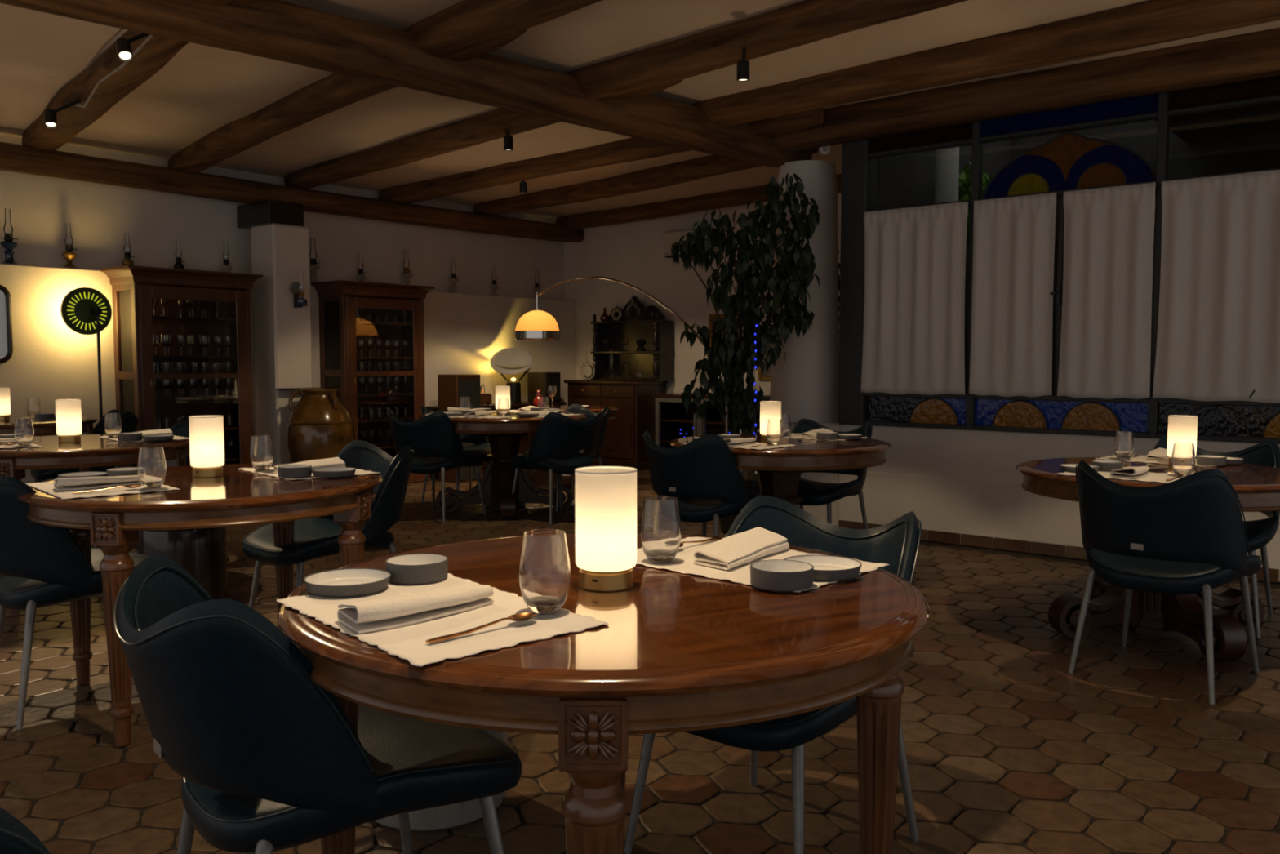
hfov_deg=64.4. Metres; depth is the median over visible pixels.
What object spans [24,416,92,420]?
placemat
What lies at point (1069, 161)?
window
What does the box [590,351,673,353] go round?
shelf
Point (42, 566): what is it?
dining chair
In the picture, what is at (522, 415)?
plate
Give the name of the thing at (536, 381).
loudspeaker
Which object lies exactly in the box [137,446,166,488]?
tumbler
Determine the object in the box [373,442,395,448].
shelf
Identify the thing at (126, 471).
bowl
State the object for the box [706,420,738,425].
shelf
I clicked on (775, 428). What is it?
tumbler
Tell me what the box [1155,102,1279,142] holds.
roof
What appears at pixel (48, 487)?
placemat
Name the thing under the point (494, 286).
oil lamp
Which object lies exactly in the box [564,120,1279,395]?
wall
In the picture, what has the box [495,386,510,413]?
table lamp
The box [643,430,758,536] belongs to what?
dining chair
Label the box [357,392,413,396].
shelf
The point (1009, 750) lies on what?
floor
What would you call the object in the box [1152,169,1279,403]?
curtain
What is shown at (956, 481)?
wall
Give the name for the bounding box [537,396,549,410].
tumbler
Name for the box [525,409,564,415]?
napkin
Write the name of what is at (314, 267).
oil lamp
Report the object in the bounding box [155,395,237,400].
shelf
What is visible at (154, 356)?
shelf
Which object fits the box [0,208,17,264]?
oil lamp
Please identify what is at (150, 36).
cable
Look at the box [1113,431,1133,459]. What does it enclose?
tumbler
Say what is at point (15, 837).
dining chair
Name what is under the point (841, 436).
plate
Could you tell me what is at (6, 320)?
wall mirror
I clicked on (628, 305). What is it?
decanter
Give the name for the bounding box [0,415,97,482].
dining table
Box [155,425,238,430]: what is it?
shelf
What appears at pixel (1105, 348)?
curtain
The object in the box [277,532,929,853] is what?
dining table
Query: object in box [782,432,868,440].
placemat
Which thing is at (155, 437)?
plate
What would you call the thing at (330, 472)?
plate
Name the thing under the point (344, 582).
plate
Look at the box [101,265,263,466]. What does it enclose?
display cabinet
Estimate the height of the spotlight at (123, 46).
0.224 m
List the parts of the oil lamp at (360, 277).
burner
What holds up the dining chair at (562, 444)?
on the floor
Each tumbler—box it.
[13,417,34,445]
[26,398,40,417]
[104,412,122,437]
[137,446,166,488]
[249,435,273,470]
[459,396,470,412]
[497,398,509,416]
[519,528,570,613]
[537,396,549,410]
[640,495,681,563]
[766,418,782,444]
[781,413,791,436]
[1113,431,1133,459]
[1171,442,1195,475]
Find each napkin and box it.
[0,438,17,444]
[53,475,141,490]
[133,428,173,435]
[273,457,346,473]
[337,582,493,633]
[447,407,484,412]
[464,411,488,417]
[518,405,537,412]
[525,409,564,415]
[693,526,789,569]
[723,437,755,446]
[800,427,834,438]
[1109,466,1149,478]
[1146,447,1169,461]
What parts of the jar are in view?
handle, handle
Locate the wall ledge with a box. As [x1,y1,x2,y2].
[0,262,575,484]
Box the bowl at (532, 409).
[530,407,538,411]
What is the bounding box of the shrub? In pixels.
[958,162,993,246]
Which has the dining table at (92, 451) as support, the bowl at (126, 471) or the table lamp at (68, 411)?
the table lamp at (68, 411)
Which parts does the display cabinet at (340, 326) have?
pane, frame, cabinet glass, cabinet glass, cabinet glass, cabinet glass, cabinet glass, cabinet glass, cabinet glass, cabinet glass, cabinet glass, cabinet glass, cabinet glass, cornice, cabinet glass, cabinet glass, cabinet glass, cabinet glass, cabinet glass, cabinet glass, cabinet glass, door, cabinet glass, cabinet glass, cabinet glass, cabinet glass, cabinet glass, cabinet glass, cabinet glass, cabinet glass, cabinet glass, cabinet glass, pane, frame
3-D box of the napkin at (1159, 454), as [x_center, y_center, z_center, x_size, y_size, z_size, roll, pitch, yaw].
[2.469,0.130,4.810,0.114,0.042,0.294,3,5,37]
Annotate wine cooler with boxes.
[652,392,769,448]
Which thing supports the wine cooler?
on the floor
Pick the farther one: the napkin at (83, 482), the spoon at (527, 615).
the napkin at (83, 482)
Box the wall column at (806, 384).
[769,160,839,422]
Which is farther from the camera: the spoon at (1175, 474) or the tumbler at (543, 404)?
the tumbler at (543, 404)
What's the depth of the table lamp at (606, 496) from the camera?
1.86 m
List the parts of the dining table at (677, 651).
leg, leg, leg, leg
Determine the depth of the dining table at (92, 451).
4.91 m
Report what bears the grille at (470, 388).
attached to the loudspeaker at (451, 387)
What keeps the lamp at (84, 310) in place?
on the floor
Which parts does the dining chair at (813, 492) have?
seat, leg, backrest, leg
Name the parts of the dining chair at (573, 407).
leg, leg, seat, leg, backrest, leg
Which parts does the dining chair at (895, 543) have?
leg, leg, seat, leg, backrest, leg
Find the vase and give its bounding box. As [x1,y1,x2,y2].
[635,339,646,351]
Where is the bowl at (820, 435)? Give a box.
[816,431,837,439]
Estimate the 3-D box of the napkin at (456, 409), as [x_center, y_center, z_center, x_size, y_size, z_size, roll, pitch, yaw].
[-1.408,-0.139,8.222,0.294,0.042,0.115,2,4,23]
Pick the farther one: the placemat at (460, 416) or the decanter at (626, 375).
the decanter at (626, 375)
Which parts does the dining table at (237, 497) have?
leg, leg, leg, leg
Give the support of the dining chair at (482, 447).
on the floor
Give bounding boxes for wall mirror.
[0,284,13,364]
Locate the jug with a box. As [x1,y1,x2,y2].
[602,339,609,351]
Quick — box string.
[752,320,757,433]
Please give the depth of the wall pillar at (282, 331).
8.84 m
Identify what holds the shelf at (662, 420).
attached to the wine cooler
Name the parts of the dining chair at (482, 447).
leg, backrest, leg, leg, seat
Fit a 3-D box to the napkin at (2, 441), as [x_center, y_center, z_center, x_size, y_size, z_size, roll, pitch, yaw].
[-3.248,0.068,5.077,0.115,0.042,0.294,3,5,41]
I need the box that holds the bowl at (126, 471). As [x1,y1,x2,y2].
[106,466,137,476]
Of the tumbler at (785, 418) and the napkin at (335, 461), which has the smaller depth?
the napkin at (335, 461)
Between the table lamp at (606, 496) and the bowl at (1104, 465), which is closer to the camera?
the table lamp at (606, 496)
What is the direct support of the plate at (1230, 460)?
on the placemat at (1140, 458)
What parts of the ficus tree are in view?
pot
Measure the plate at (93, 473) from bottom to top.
0.022 m
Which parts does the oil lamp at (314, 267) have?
burner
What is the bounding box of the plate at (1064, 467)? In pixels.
[1059,463,1099,472]
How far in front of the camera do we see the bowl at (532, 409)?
8.17 m
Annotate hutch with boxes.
[590,295,673,381]
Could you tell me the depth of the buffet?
11.09 m
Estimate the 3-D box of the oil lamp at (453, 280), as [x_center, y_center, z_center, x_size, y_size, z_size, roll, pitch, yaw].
[-1.986,-1.610,10.813,0.104,0.375,0.104,3,5,40]
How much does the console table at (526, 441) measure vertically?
0.720 m
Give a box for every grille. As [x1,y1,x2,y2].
[457,378,480,480]
[546,376,560,400]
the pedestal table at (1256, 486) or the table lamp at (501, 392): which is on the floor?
the pedestal table at (1256, 486)
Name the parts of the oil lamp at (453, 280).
burner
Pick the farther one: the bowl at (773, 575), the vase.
the vase
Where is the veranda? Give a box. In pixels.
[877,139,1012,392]
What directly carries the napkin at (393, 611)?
on the placemat at (408, 642)
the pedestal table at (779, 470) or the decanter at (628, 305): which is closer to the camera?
the pedestal table at (779, 470)
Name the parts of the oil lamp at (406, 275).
burner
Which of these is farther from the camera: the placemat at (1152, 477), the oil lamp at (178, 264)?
the oil lamp at (178, 264)
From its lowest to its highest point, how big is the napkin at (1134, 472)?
0.042 m
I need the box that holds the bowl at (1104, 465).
[1092,459,1123,471]
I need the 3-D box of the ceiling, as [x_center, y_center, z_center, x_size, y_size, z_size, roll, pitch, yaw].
[0.201,-1.890,4.658,11.800,0.440,10.590,3,5,40]
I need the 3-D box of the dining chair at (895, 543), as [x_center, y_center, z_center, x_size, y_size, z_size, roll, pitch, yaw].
[0.345,0.619,2.488,0.576,0.821,0.684,3,5,42]
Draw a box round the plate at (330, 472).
[311,466,355,477]
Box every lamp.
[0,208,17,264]
[0,386,10,420]
[55,399,81,442]
[60,287,111,419]
[62,222,77,267]
[121,232,134,266]
[173,239,185,269]
[188,415,224,477]
[221,242,232,272]
[290,271,307,307]
[309,237,320,283]
[355,253,366,281]
[400,248,412,284]
[448,257,458,293]
[489,273,498,295]
[489,347,533,404]
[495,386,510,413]
[515,275,728,434]
[533,267,541,297]
[574,466,637,591]
[760,400,781,441]
[1167,415,1197,465]
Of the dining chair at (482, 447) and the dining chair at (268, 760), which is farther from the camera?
the dining chair at (482, 447)
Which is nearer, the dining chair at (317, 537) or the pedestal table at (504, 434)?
the dining chair at (317, 537)
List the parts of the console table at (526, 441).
door, door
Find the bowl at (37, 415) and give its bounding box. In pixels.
[34,413,53,419]
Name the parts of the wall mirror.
glass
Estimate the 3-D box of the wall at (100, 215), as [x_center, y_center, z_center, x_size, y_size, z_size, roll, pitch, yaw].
[-4.255,-0.801,8.450,0.200,2.870,10.590,3,5,40]
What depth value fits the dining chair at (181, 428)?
6.30 m
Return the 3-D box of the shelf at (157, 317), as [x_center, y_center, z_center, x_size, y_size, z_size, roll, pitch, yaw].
[-3.732,-0.886,8.305,0.338,0.018,0.885,3,5,40]
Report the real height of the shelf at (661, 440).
0.012 m
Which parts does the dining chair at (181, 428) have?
backrest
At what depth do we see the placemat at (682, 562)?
2.10 m
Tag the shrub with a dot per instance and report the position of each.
(963, 195)
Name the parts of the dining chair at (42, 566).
leg, leg, backrest, seat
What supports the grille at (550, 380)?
attached to the loudspeaker at (536, 381)
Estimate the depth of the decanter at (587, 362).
11.42 m
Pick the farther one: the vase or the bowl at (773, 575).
the vase
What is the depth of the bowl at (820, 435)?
5.71 m
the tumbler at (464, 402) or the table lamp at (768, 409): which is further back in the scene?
the tumbler at (464, 402)
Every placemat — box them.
[0,443,41,448]
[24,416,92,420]
[26,481,180,499]
[99,435,189,441]
[237,466,379,479]
[276,573,608,666]
[448,415,519,418]
[488,409,525,413]
[507,413,582,417]
[635,536,889,591]
[682,442,795,449]
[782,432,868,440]
[1057,471,1185,483]
[1095,454,1214,466]
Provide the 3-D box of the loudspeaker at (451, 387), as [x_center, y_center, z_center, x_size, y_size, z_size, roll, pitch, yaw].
[-1.777,0.007,10.028,0.300,1.050,0.300,3,5,40]
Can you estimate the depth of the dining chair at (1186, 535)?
3.59 m
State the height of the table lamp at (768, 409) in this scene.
0.221 m
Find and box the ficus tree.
[671,172,819,533]
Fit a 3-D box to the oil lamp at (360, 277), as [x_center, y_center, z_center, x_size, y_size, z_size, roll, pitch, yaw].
[-2.728,-1.530,9.925,0.099,0.332,0.099,3,5,40]
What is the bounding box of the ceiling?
[0,0,1279,242]
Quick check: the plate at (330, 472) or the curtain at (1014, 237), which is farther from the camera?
the curtain at (1014, 237)
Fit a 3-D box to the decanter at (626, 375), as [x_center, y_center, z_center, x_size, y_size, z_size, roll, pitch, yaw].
[-0.144,-0.607,11.090,0.200,0.204,0.200,3,5,40]
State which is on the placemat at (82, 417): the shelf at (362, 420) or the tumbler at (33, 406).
the tumbler at (33, 406)
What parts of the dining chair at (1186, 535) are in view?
leg, leg, label plate, backrest, seat, leg, leg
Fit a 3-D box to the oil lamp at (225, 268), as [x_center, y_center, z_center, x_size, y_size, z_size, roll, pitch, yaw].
[-3.611,-1.452,8.868,0.094,0.315,0.094,3,5,40]
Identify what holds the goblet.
on the hutch
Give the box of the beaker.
[635,370,643,381]
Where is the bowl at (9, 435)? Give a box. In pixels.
[0,433,14,438]
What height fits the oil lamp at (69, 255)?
0.350 m
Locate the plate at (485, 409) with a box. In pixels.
[472,408,491,411]
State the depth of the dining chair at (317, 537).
4.32 m
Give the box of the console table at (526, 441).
[425,401,566,478]
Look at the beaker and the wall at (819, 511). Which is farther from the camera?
the beaker
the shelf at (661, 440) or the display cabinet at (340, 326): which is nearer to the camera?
the display cabinet at (340, 326)
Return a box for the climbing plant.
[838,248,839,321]
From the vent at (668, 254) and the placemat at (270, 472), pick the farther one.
the vent at (668, 254)
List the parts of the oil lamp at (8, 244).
burner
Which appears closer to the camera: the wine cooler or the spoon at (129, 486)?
the spoon at (129, 486)
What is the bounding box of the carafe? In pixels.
[533,390,540,407]
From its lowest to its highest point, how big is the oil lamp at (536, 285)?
0.352 m
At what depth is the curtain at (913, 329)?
6.64 m
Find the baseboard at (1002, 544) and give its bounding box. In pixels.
[838,520,1279,582]
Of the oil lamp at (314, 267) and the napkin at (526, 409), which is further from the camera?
the oil lamp at (314, 267)
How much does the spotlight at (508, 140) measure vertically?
0.207 m
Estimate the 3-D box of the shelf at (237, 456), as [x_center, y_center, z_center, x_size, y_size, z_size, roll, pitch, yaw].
[-3.732,0.281,8.382,0.338,0.018,0.885,3,5,40]
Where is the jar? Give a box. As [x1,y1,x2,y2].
[284,388,355,463]
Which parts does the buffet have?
drawer, door, panel, drawer, door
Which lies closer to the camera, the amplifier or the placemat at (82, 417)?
the placemat at (82, 417)
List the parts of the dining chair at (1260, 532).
backrest, leg, seat, leg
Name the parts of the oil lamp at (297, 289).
burner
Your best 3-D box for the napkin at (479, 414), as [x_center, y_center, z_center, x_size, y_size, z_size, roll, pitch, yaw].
[-1.222,-0.101,7.639,0.114,0.042,0.294,1,4,13]
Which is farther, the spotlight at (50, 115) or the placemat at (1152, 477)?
the spotlight at (50, 115)
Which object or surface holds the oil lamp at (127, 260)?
on the wall ledge
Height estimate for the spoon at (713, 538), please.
0.013 m
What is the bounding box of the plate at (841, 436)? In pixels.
[837,433,862,439]
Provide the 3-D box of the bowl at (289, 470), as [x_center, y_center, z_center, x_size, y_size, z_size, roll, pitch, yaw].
[-1.253,0.160,3.689,0.118,0.037,0.118,-3,5,-42]
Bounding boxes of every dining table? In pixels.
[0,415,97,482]
[0,434,190,611]
[16,463,382,746]
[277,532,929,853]
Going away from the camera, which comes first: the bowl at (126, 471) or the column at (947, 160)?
the bowl at (126, 471)
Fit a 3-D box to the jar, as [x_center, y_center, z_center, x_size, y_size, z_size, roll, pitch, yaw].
[-2.745,0.145,8.732,0.580,0.945,0.580,3,5,40]
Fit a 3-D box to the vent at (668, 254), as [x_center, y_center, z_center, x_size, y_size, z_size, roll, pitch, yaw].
[0.535,-1.843,10.871,0.580,0.032,0.140,3,5,40]
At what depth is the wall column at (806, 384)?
7.24 m
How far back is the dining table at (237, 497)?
3.19 m
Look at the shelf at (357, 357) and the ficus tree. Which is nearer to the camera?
the ficus tree
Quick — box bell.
[818,146,830,155]
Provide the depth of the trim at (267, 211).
8.83 m
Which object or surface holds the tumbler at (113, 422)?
on the placemat at (175, 437)
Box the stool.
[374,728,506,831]
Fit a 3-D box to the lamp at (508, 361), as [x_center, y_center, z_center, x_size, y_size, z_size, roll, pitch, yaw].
[-1.383,-0.558,11.019,0.434,0.609,0.428,3,5,40]
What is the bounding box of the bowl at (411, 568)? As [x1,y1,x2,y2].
[385,553,448,584]
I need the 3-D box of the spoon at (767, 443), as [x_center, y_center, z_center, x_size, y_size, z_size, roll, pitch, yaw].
[0.631,0.093,5.287,0.035,0.013,0.204,3,5,39]
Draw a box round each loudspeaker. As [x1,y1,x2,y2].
[437,373,481,483]
[527,372,560,402]
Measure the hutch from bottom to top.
0.949 m
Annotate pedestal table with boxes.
[418,410,587,519]
[518,405,617,488]
[670,433,891,506]
[1015,457,1279,660]
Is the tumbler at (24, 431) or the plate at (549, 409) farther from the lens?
the plate at (549, 409)
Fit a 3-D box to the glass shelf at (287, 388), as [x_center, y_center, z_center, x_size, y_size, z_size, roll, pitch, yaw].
[-2.965,-0.334,8.872,0.118,0.012,0.400,3,5,40]
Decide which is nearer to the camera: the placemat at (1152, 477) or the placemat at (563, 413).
the placemat at (1152, 477)
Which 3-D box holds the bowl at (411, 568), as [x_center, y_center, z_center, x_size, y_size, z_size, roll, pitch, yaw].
[-0.431,0.274,1.965,0.118,0.037,0.118,-3,5,-41]
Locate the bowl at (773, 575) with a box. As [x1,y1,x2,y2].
[750,559,813,591]
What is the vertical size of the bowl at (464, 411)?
0.037 m
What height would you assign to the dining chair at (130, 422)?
0.821 m
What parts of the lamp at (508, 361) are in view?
lamp shade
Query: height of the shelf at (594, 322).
0.022 m
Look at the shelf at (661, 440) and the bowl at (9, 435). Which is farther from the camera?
the shelf at (661, 440)
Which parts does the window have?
post, stained pane, rail, rail, rail, rail, pane, stained pane, stained pane, stained pane, stained pane, handle, rail, rail, stained pane, rail, stained pane, rail, stained pane, pane, stained pane, stained pane, rail, stained pane, stained pane, rail, rail, rail, pane, stained pane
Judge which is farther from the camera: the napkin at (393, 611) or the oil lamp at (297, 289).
the oil lamp at (297, 289)
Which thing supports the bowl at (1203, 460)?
on the placemat at (1140, 458)
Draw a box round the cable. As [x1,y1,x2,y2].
[75,34,154,107]
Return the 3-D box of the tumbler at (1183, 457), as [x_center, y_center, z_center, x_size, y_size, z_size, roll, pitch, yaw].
[2.196,0.130,4.106,0.087,0.132,0.087,3,5,40]
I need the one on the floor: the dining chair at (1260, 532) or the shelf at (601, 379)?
the dining chair at (1260, 532)
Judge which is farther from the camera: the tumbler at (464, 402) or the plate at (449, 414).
the tumbler at (464, 402)
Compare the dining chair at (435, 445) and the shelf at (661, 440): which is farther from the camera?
the shelf at (661, 440)
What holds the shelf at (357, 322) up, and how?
attached to the display cabinet at (340, 326)
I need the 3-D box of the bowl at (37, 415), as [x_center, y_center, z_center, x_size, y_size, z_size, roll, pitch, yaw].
[-4.069,-0.073,6.939,0.118,0.037,0.118,-3,5,-42]
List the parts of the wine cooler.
door, handle, handle, door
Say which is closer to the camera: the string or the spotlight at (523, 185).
the string
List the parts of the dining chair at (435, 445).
backrest, leg, leg, seat, leg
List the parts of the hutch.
panel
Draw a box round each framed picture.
[708,313,738,346]
[757,340,772,380]
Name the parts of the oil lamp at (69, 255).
burner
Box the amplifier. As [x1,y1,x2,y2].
[480,384,491,404]
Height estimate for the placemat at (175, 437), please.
0.004 m
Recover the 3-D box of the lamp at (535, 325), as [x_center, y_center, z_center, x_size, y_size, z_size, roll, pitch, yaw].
[-0.088,-0.390,9.231,2.094,1.948,0.408,0,4,1]
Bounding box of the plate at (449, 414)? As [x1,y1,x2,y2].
[444,412,463,416]
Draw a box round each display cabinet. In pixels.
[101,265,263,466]
[311,280,435,483]
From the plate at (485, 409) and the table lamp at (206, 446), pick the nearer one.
the table lamp at (206, 446)
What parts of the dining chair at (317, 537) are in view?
leg, leg, seat, backrest, leg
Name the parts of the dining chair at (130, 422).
seat, backrest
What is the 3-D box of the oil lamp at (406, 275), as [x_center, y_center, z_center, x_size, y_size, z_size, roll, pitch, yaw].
[-2.376,-1.598,10.345,0.114,0.412,0.114,3,5,40]
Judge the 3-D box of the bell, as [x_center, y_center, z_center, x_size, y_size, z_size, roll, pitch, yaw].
[1.284,-1.927,7.062,0.072,0.072,0.046,0,4,0]
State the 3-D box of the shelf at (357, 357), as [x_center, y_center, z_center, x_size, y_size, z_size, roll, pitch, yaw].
[-2.559,-0.659,9.731,0.338,0.018,0.840,3,5,40]
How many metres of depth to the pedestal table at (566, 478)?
9.68 m
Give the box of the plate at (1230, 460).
[1226,456,1244,464]
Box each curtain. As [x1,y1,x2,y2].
[860,201,971,395]
[968,192,1059,396]
[1057,182,1159,399]
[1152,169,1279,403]
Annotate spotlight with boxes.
[44,99,81,128]
[115,32,150,62]
[503,133,513,151]
[519,180,527,193]
[736,46,749,82]
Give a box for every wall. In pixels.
[0,134,564,299]
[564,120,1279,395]
[740,421,840,525]
[838,424,1279,582]
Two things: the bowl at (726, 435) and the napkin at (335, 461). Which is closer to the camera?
the napkin at (335, 461)
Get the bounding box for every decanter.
[580,350,595,380]
[603,347,619,380]
[611,304,622,320]
[617,361,635,381]
[625,297,639,320]
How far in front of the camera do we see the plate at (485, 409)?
8.37 m
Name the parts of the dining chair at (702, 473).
label plate, backrest, leg, seat, leg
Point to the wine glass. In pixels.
(552, 389)
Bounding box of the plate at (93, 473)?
[57,471,106,477]
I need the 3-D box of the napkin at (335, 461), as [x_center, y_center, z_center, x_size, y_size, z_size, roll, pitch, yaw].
[-1.259,0.147,3.870,0.115,0.042,0.294,3,5,41]
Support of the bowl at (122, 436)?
on the placemat at (175, 437)
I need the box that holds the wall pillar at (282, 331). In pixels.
[250,222,312,463]
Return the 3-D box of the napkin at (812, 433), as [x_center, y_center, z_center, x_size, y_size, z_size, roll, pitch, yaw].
[1.037,0.036,5.938,0.115,0.042,0.294,3,5,35]
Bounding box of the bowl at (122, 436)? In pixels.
[117,432,142,440]
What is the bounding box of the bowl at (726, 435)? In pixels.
[719,433,740,440]
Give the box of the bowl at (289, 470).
[277,464,311,477]
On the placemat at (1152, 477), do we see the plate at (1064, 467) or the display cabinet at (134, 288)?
the plate at (1064, 467)
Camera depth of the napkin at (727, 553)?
2.15 m
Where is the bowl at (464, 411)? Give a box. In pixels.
[461,409,476,415]
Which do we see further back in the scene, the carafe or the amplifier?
the amplifier
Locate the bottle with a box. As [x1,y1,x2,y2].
[600,307,609,321]
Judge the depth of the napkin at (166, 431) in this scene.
5.56 m
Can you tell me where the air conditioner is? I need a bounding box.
[663,227,719,258]
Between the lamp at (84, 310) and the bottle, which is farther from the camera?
the bottle
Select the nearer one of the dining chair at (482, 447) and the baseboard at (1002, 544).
the baseboard at (1002, 544)
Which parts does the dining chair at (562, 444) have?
leg, leg, seat, leg, backrest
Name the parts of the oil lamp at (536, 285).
burner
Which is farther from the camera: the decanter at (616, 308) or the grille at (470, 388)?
the decanter at (616, 308)
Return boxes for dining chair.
[0,475,150,729]
[0,807,50,853]
[30,409,138,481]
[93,419,190,547]
[113,554,522,853]
[241,440,413,643]
[388,410,485,523]
[420,404,491,508]
[510,409,602,525]
[522,404,609,511]
[623,495,921,853]
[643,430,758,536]
[759,418,872,528]
[1067,459,1262,704]
[1152,435,1279,638]
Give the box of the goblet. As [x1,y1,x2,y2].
[620,335,629,351]
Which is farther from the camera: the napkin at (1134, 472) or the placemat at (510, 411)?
the placemat at (510, 411)
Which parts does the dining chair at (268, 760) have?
label plate, leg, backrest, leg, seat, leg, leg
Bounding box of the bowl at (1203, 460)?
[1196,454,1226,466]
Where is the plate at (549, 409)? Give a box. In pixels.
[548,408,560,410]
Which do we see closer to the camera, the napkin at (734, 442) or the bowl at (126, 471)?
the bowl at (126, 471)
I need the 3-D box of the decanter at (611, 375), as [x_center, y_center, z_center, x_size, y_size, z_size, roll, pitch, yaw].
[-0.315,-0.697,11.239,0.180,0.364,0.180,3,5,40]
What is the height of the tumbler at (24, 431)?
0.132 m
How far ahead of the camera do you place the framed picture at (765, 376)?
10.45 m
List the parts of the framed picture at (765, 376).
frame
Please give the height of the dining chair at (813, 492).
0.821 m
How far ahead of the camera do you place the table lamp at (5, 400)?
6.83 m
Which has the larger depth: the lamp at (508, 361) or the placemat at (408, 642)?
the lamp at (508, 361)
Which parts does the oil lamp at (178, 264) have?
burner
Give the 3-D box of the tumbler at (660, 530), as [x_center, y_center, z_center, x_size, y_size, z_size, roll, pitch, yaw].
[0.044,0.215,2.130,0.087,0.132,0.087,3,5,40]
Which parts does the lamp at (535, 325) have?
stem, lamp shade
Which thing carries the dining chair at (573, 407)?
on the floor
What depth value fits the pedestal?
4.71 m
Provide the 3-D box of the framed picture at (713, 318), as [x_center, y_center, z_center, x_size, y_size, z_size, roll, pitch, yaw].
[0.898,-0.958,10.763,0.410,0.480,0.028,3,5,40]
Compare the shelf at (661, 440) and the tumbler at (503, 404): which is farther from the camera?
the shelf at (661, 440)
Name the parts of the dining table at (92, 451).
leg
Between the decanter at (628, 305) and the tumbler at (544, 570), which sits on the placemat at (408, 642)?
the tumbler at (544, 570)
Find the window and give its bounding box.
[838,75,1279,444]
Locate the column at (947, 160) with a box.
[934,146,959,203]
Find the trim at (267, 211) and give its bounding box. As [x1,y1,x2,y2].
[236,200,304,229]
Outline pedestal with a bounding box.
[136,526,227,599]
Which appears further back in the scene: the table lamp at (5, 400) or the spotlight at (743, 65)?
the table lamp at (5, 400)
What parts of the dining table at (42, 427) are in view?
leg, leg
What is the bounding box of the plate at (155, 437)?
[142,434,173,440]
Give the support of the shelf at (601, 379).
attached to the hutch
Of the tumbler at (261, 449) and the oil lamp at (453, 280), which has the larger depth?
the oil lamp at (453, 280)
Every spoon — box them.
[72,484,141,493]
[425,612,537,643]
[679,537,720,547]
[749,442,772,447]
[1165,473,1184,480]
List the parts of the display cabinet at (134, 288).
pane, frame, cabinet glass, cabinet glass, cabinet glass, cabinet glass, cabinet glass, cabinet glass, cabinet glass, cabinet glass, cabinet glass, cabinet glass, cabinet glass, cabinet glass, cabinet glass, cabinet glass, cabinet glass, cornice, cabinet glass, cabinet glass, cabinet glass, cabinet glass, door, cabinet glass, cabinet glass, cabinet glass, cabinet glass, cabinet glass, cabinet glass, cabinet glass, cabinet glass, cabinet glass, cabinet glass, cabinet glass, cabinet glass, cabinet glass, cabinet glass, cabinet glass, cabinet glass, pane, frame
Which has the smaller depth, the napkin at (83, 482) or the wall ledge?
the napkin at (83, 482)
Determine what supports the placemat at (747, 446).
on the pedestal table at (779, 470)
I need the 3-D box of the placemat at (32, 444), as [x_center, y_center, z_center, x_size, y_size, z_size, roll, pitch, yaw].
[-3.237,0.090,5.065,0.348,0.004,0.516,-3,5,-42]
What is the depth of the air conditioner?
10.91 m
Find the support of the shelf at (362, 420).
attached to the display cabinet at (340, 326)
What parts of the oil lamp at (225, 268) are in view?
burner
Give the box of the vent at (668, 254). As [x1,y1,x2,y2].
[665,251,715,258]
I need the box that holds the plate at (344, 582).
[303,568,391,596]
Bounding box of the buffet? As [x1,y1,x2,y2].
[564,379,667,470]
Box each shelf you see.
[151,315,235,321]
[153,355,236,357]
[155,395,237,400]
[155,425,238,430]
[224,454,239,461]
[275,387,324,390]
[355,320,412,325]
[356,356,413,359]
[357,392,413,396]
[357,416,413,422]
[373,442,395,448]
[590,320,673,324]
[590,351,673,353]
[591,377,673,381]
[660,418,693,422]
[660,439,674,442]
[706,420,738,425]
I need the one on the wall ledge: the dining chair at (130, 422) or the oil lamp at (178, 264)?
the oil lamp at (178, 264)
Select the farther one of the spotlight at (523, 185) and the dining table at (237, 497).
the spotlight at (523, 185)
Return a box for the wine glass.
[547,386,555,408]
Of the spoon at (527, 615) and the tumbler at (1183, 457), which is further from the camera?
the tumbler at (1183, 457)
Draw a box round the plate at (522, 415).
[518,413,538,417]
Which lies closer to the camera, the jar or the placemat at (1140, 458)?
the placemat at (1140, 458)
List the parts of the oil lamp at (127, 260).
burner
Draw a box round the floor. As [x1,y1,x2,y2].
[0,469,1279,853]
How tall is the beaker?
0.114 m

